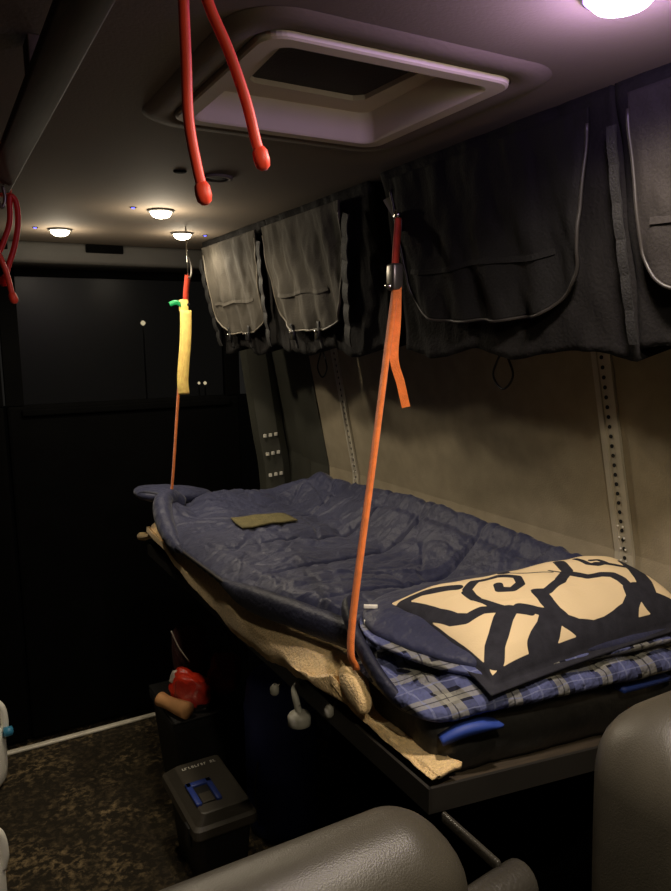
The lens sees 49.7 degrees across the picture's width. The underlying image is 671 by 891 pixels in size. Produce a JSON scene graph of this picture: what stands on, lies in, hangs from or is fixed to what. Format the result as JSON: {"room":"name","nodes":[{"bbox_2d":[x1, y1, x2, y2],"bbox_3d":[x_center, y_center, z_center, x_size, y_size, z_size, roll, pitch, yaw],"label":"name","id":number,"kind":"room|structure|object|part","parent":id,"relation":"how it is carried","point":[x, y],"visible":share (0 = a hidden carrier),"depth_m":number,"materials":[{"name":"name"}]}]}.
{"room":"vehicle interior","nodes":[
{"label":"vehicle interior","id":0,"kind":"room"},
{"bbox_2d":[0,707,468,890],"bbox_3d":[-0.306,1.406,1.320,2.030,0.050,3.650,-5,9,-29],"label":"floor","id":1,"kind":"structure","parent":0,"point":[94,811],"depth_m":2.44,"materials":[{"name":"carpet"}]},
{"bbox_2d":[0,828,8,890],"bbox_3d":[-0.990,1.152,1.911,0.242,0.304,0.230,-5,9,-29],"label":"water jug","id":2,"kind":"object","parent":1,"relation":"on","point":[4,848],"visible":1,"depth_m":1.92,"materials":[{"name":"white plastic"}]},
{"bbox_3d":[-0.920,1.067,1.917,0.102,0.139,0.031,-4,9,-21],"label":"handle","id":3,"kind":"part","parent":2,"relation":"part of","materials":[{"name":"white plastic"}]},
{"bbox_2d":[0,701,13,786],"bbox_3d":[-1.279,1.052,2.543,0.224,0.328,0.224,6,10,38],"label":"water jug","id":4,"kind":"object","parent":1,"relation":"on","point":[6,730],"visible":1,"depth_m":2.55,"materials":[{"name":"white plastic"}]},
{"bbox_3d":[-1.206,0.960,2.550,0.101,0.149,0.031,-4,9,-21],"label":"handle","id":5,"kind":"part","parent":4,"relation":"part of","materials":[{"name":"white plastic"}]},
{"bbox_2d":[149,662,252,793],"bbox_3d":[-0.420,1.022,2.517,0.364,0.370,0.304,-5,9,-29],"label":"crate","id":6,"kind":"object","parent":1,"relation":"on","point":[217,727],"visible":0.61,"depth_m":2.38,"materials":[{"name":"black plastic"}]},
{"bbox_2d":[155,692,193,718],"bbox_3d":[-0.522,0.837,2.336,0.134,0.053,0.054,5,10,35],"label":"paper roll","id":7,"kind":"object","parent":6,"relation":"on","point":[184,709],"visible":1,"depth_m":2.31,"materials":[{"name":"brown paper"}]},
{"bbox_2d":[168,667,210,707],"bbox_3d":[-0.482,0.798,2.372,0.162,0.122,0.116,5,10,36],"label":"snack bag","id":8,"kind":"object","parent":6,"relation":"on","point":[185,684],"visible":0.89,"depth_m":2.34,"materials":[{"name":"red plastic"}]},
{"bbox_2d":[171,619,210,675],"bbox_3d":[-0.511,0.722,2.526,0.106,0.223,0.150,3,9,23],"label":"pouch","id":9,"kind":"object","parent":6,"relation":"on","point":[190,647],"visible":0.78,"depth_m":2.51,"materials":[{"name":"black fabric"}]},
{"bbox_3d":[-0.423,0.844,2.491,0.360,0.010,0.304,-5,9,-29],"label":"lid","id":10,"kind":"part","parent":6,"relation":"part of","materials":[{"name":"plastic"}]},
{"bbox_2d":[162,755,256,876],"bbox_3d":[-0.380,1.120,2.160,0.193,0.278,0.330,-5,9,-29],"label":"toolbox","id":11,"kind":"object","parent":1,"relation":"on","point":[213,814],"visible":0.99,"depth_m":2.05,"materials":[{"name":"plastic"}]},
{"bbox_3d":[-0.380,0.995,2.085,0.076,0.010,0.110,-5,9,-29],"label":"handle","id":12,"kind":"part","parent":11,"relation":"part of","materials":[{"name":"blue plastic"}]},
{"bbox_2d":[243,663,317,840],"bbox_3d":[-0.174,0.955,2.329,0.236,0.550,0.236,-2,8,-9],"label":"drum","id":13,"kind":"object","parent":1,"relation":"on","point":[281,763],"visible":0.68,"depth_m":2.24,"materials":[{"name":"plastic"}]},
{"bbox_2d":[159,806,538,890],"bbox_3d":[0.063,0.954,0.694,0.647,1.012,0.633,-5,9,-29],"label":"seat","id":14,"kind":"object","parent":1,"relation":"on","point":[382,848],"visible":1,"depth_m":0.78,"materials":[{"name":"grey leather"}]},
{"bbox_3d":[0.186,0.547,1.006,0.008,0.016,0.120,-5,9,-29],"label":"lever","id":15,"kind":"part","parent":14,"relation":"part of","materials":[{"name":"black plastic"}]},
{"bbox_3d":[0.187,0.591,0.917,0.157,0.072,0.062,-7,10,-37],"label":"armrest","id":16,"kind":"part","parent":14,"relation":"part of","materials":[{"name":"grey leather"}]},
{"bbox_2d":[592,691,670,890],"bbox_3d":[0.664,0.878,0.850,0.489,1.100,0.592,-5,9,-29],"label":"seat","id":17,"kind":"object","parent":1,"relation":"on","point":[631,841],"visible":1,"depth_m":0.86,"materials":[{"name":"grey leather"}]},
{"bbox_2d":[240,348,290,488],"bbox_3d":[-0.278,0.164,3.011,0.200,1.325,0.085,-5,9,-29],"label":"wall pillar","id":18,"kind":"structure","parent":0,"point":[259,376],"depth_m":2.94,"materials":[{"name":"paint"}]},
{"bbox_2d":[271,349,330,730],"bbox_3d":[-0.198,0.185,2.941,0.182,1.900,0.670,-5,9,-29],"label":"wall","id":19,"kind":"structure","parent":0,"point":[302,425],"depth_m":2.76,"materials":[{"name":"paint"}]},
{"bbox_2d":[7,712,155,755],"bbox_3d":[-1.168,1.170,2.824,1.900,0.012,0.024,-5,9,-29],"label":"trim","id":20,"kind":"structure","parent":19,"relation":"attached to","point":[150,715],"depth_m":2.90,"materials":[{"name":"silver metal"}]},
{"bbox_2d":[0,240,204,273],"bbox_3d":[-1.219,-0.657,2.478,1.880,0.072,0.230,-5,9,-29],"label":"trim","id":21,"kind":"structure","parent":19,"relation":"attached to","point":[29,254],"depth_m":2.60,"materials":[{"name":"grey plastic"}]},
{"bbox_2d":[0,267,247,737],"bbox_3d":[-0.806,0.219,2.944,0.915,1.810,0.055,-5,9,-29],"label":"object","id":22,"kind":"structure","parent":19,"relation":"in","point":[99,613],"depth_m":2.89,"materials":[{"name":"black"}]},
{"bbox_2d":[263,432,282,476],"bbox_3d":[-0.254,0.037,2.950,0.081,0.181,0.008,-5,9,-29],"label":"switches","id":23,"kind":"object","parent":19,"relation":"attached to","point":[275,433],"depth_m":2.95,"materials":[{"name":"grey plastic"}]},
{"bbox_2d":[0,0,670,249],"bbox_3d":[-0.335,-0.514,1.043,2.030,0.030,3.650,-5,9,-29],"label":"ceiling","id":24,"kind":"structure","parent":0,"point":[98,157],"depth_m":1.10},
{"bbox_2d":[0,0,115,196],"bbox_3d":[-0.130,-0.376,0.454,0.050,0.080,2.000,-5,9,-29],"label":"overhead cabinet","id":25,"kind":"object","parent":24,"relation":"attached to","point":[52,59],"visible":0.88,"depth_m":0.74,"materials":[{"name":"grey plastic"}]},
{"bbox_2d":[0,186,6,208],"bbox_3d":[-0.530,-0.425,1.111,0.039,0.076,0.344,-4,9,-22],"label":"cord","id":26,"kind":"object","parent":25,"relation":"hanging from","point":[2,206],"visible":1,"depth_m":1.24,"materials":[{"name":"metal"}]},
{"bbox_2d":[0,193,20,286],"bbox_3d":[-0.574,-0.354,1.247,0.068,0.158,0.015,-5,9,-29],"label":"tie","id":27,"kind":"object","parent":25,"relation":"hanging from","point":[12,199],"visible":0.95,"depth_m":1.25,"materials":[{"name":"red rubber"}]},
{"bbox_2d":[0,252,17,303],"bbox_3d":[-0.575,-0.313,1.213,0.024,0.148,0.080,3,9,27],"label":"tie","id":28,"kind":"object","parent":27,"relation":"hanging from","point":[12,296],"visible":1,"depth_m":1.24,"materials":[{"name":"red rubber"}]},
{"bbox_2d":[47,228,71,236],"bbox_3d":[-0.841,-0.649,2.213,0.072,0.022,0.072,-5,9,-29],"label":"recessed light","id":29,"kind":"object","parent":24,"relation":"in","point":[60,232],"visible":1,"depth_m":2.19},
{"bbox_2d":[0,240,122,253],"bbox_3d":[-1.086,-0.668,2.413,0.750,0.029,0.010,-5,9,-29],"label":"vent","id":30,"kind":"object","parent":24,"relation":"attached to","point":[90,248],"depth_m":2.56,"materials":[{"name":"plastic"}]},
{"bbox_2d":[147,208,174,218],"bbox_3d":[-0.463,-0.613,1.923,0.072,0.022,0.072,-5,9,-29],"label":"recessed light","id":31,"kind":"object","parent":24,"relation":"in","point":[160,213],"visible":1,"depth_m":1.90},
{"bbox_2d":[173,170,186,173],"bbox_3d":[-0.320,-0.562,1.490,0.028,0.004,0.028,-5,9,-29],"label":"plug","id":32,"kind":"object","parent":24,"relation":"attached to","point":[174,171],"visible":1,"depth_m":1.48,"materials":[{"name":"black plastic"}]},
{"bbox_2d":[169,226,191,488],"bbox_3d":[-0.550,-0.162,2.335,0.269,1.031,0.075,7,11,42],"label":"strap","id":33,"kind":"object","parent":24,"relation":"hanging from","point":[185,313],"visible":0.92,"depth_m":2.23,"materials":[{"name":"fabric"}]},
{"bbox_2d":[147,542,603,814],"bbox_3d":[0.002,0.452,1.950,0.656,0.107,1.661,-5,9,-29],"label":"bed","id":34,"kind":"object","parent":33,"relation":"hanging from","point":[496,778],"visible":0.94,"depth_m":1.24,"materials":[{"name":"paint"}]},
{"bbox_2d":[137,532,151,540],"bbox_3d":[-0.643,0.309,2.507,0.031,0.074,0.179,-7,10,-37],"label":"rolled towel","id":35,"kind":"object","parent":34,"relation":"on","point":[143,536],"visible":0.56,"depth_m":2.53,"materials":[{"name":"beige fabric"}]},
{"bbox_3d":[-0.376,0.362,2.658,0.611,0.094,0.045,-5,9,-29],"label":"rail","id":36,"kind":"part","parent":34,"relation":"part of","materials":[{"name":"metal"}]},
{"bbox_3d":[-0.235,0.455,1.831,0.045,0.046,1.632,-5,9,-29],"label":"rail","id":37,"kind":"part","parent":34,"relation":"part of","materials":[{"name":"metal"}]},
{"bbox_3d":[-0.080,0.517,1.486,0.021,0.055,0.046,-2,8,-7],"label":"stem","id":38,"kind":"part","parent":34,"relation":"part of","materials":[{"name":"grey plastic"}]},
{"bbox_2d":[146,522,461,779],"bbox_3d":[-0.183,0.399,1.839,0.208,0.116,1.587,-5,9,-29],"label":"fleece blanket","id":39,"kind":"object","parent":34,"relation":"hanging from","point":[312,659],"visible":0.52,"depth_m":1.48,"materials":[{"name":"beige fabric"}]},
{"bbox_2d":[339,666,371,713],"bbox_3d":[0.035,0.438,1.300,0.033,0.065,0.092,-5,9,-29],"label":"folded towel","id":40,"kind":"object","parent":39,"relation":"on","point":[354,688],"visible":0.99,"depth_m":1.28,"materials":[{"name":"beige fabric"}]},
{"bbox_3d":[0.409,0.550,1.276,0.614,0.094,0.046,-5,9,-26],"label":"rail","id":41,"kind":"part","parent":34,"relation":"part of","materials":[{"name":"metal"}]},
{"bbox_2d":[369,673,670,770],"bbox_3d":[0.033,0.401,1.970,0.573,0.141,1.656,-5,9,-29],"label":"pad","id":42,"kind":"object","parent":34,"relation":"on","point":[476,740],"visible":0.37,"depth_m":1.25,"materials":[{"name":"fabric"}]},
{"bbox_2d":[133,472,670,722],"bbox_3d":[-0.019,0.262,1.958,0.656,0.192,1.732,-5,9,-29],"label":"sleeping bag","id":43,"kind":"object","parent":42,"relation":"on","point":[298,575],"visible":0.68,"depth_m":1.72,"materials":[{"name":"blue fabric"}]},
{"bbox_2d":[231,513,297,528],"bbox_3d":[-0.215,0.229,2.221,0.180,0.018,0.178,-4,9,-19],"label":"cloth square","id":44,"kind":"object","parent":43,"relation":"on","point":[256,520],"visible":1,"depth_m":2.21,"materials":[{"name":"beige fabric"}]},
{"bbox_2d":[392,556,670,696],"bbox_3d":[0.379,0.297,1.373,0.558,0.133,0.320,-5,9,-29],"label":"throw pillow","id":45,"kind":"object","parent":43,"relation":"on","point":[516,625],"visible":0.91,"depth_m":1.29,"materials":[{"name":"beige fabric"}]},
{"bbox_2d":[171,232,193,239],"bbox_3d":[-0.492,-0.671,2.328,0.072,0.022,0.072,-5,9,-29],"label":"recessed light","id":46,"kind":"object","parent":24,"relation":"in","point":[178,235],"visible":0.93,"depth_m":2.31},
{"bbox_2d":[204,174,232,182],"bbox_3d":[-0.253,-0.570,1.548,0.068,0.006,0.068,-5,9,-29],"label":"recessed light","id":47,"kind":"object","parent":24,"relation":"in","point":[215,178],"visible":0.89,"depth_m":1.54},
{"bbox_2d":[178,0,269,205],"bbox_3d":[-0.093,-0.319,0.603,0.073,0.226,0.031,-2,8,-6],"label":"cord","id":48,"kind":"object","parent":24,"relation":"hanging from","point":[203,194],"visible":1,"depth_m":0.60,"materials":[{"name":"red rubber"}]},
{"bbox_2d":[142,6,551,150],"bbox_3d":[-0.002,-0.543,1.048,0.470,0.094,0.470,-5,9,-29],"label":"ceiling vent","id":49,"kind":"object","parent":24,"relation":"in","point":[306,89],"visible":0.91,"depth_m":1.06,"materials":[{"name":"plastic"}]},
{"bbox_3d":[-0.003,-0.546,1.050,0.296,0.010,0.296,-5,9,-29],"label":"fan plate","id":50,"kind":"part","parent":49,"relation":"part of","materials":[{"name":"plastic"}]},
{"bbox_2d":[580,0,653,17],"bbox_3d":[0.292,-0.454,0.740,0.084,0.022,0.084,-5,9,-29],"label":"recessed light","id":51,"kind":"object","parent":24,"relation":"in","point":[602,8],"visible":1,"depth_m":0.74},
{"bbox_2d":[309,345,670,675],"bbox_3d":[0.658,0.403,1.343,0.182,1.900,2.980,-5,9,-29],"label":"wall","id":52,"kind":"structure","parent":0,"point":[526,457],"depth_m":1.73,"materials":[{"name":"fabric"}]},
{"bbox_2d":[199,220,293,354],"bbox_3d":[-0.213,-0.492,2.374,0.313,0.389,0.536,-5,9,-29],"label":"bag","id":53,"kind":"object","parent":52,"relation":"attached to","point":[239,284],"visible":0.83,"depth_m":2.29,"materials":[{"name":"fabric"}]},
{"bbox_2d":[261,181,405,377],"bbox_3d":[0.038,-0.398,1.937,0.314,0.458,0.602,-5,9,-29],"label":"curtain","id":54,"kind":"object","parent":52,"relation":"attached to","point":[327,258],"visible":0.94,"depth_m":1.77,"materials":[{"name":"fabric"}]},
{"bbox_2d":[330,348,359,483],"bbox_3d":[0.030,-0.052,2.424,0.094,0.610,0.035,-5,9,-29],"label":"track","id":55,"kind":"object","parent":52,"relation":"attached to","point":[334,353],"visible":0.77,"depth_m":2.42,"materials":[{"name":"metal"}]},
{"bbox_2d":[380,85,670,389],"bbox_3d":[0.361,-0.321,1.354,0.328,0.453,0.590,-5,9,-29],"label":"curtain","id":56,"kind":"object","parent":52,"relation":"attached to","point":[508,241],"visible":0.93,"depth_m":1.20,"materials":[{"name":"fabric"}]},
{"bbox_2d":[347,197,409,669],"bbox_3d":[0.093,-0.057,1.383,0.072,0.875,0.354,1,9,16],"label":"strap","id":57,"kind":"object","parent":56,"relation":"hanging from","point":[394,284],"visible":0.99,"depth_m":1.40,"materials":[{"name":"fabric"}]},
{"bbox_2d":[590,352,634,567],"bbox_3d":[0.564,0.076,1.482,0.104,0.610,0.051,-4,9,-20],"label":"track","id":58,"kind":"object","parent":52,"relation":"attached to","point":[602,363],"visible":0.7,"depth_m":1.48,"materials":[{"name":"metal"}]},
{"bbox_2d":[606,63,670,348],"bbox_3d":[0.636,-0.289,0.860,0.331,0.385,0.530,-5,9,-29],"label":"curtain","id":59,"kind":"object","parent":52,"relation":"attached to","point":[643,100],"visible":1,"depth_m":0.98,"materials":[{"name":"fabric"}]},
{"bbox_3d":[-1.214,0.526,0.685,0.040,1.900,3.650,-5,9,-29],"label":"wall","id":60,"kind":"structure","parent":0,"visible":0},
{"bbox_2d":[0,370,29,744],"bbox_3d":[-1.639,0.298,2.483,0.975,1.810,0.055,-5,9,-29],"label":"door","id":61,"kind":"structure","parent":60,"relation":"in","point":[12,674],"depth_m":2.75,"materials":[{"name":"black"}]},
{"label":"outside","id":62,"kind":"structure","parent":0,"visible":0},
{"bbox_2d":[2,393,330,738],"bbox_3d":[-7.069,0.255,12.788,28.000,0.050,23.040,-5,9,-29],"label":"ground","id":63,"kind":"structure","parent":62,"point":[250,478],"depth_m":10.79,"materials":[{"name":"black"}]},
{"bbox_2d":[141,321,147,398],"bbox_3d":[-2.341,-0.426,9.034,0.060,2.231,0.060,-5,9,-29],"label":"lamp","id":64,"kind":"object","parent":63,"relation":"on","point":[143,323],"visible":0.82,"depth_m":8.94,"materials":[{"name":"black metal"}]},
{"bbox_3d":[-2.341,-0.396,9.038,0.024,2.171,0.023,-5,9,-29],"label":"post","id":65,"kind":"part","parent":64,"relation":"part of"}
]}

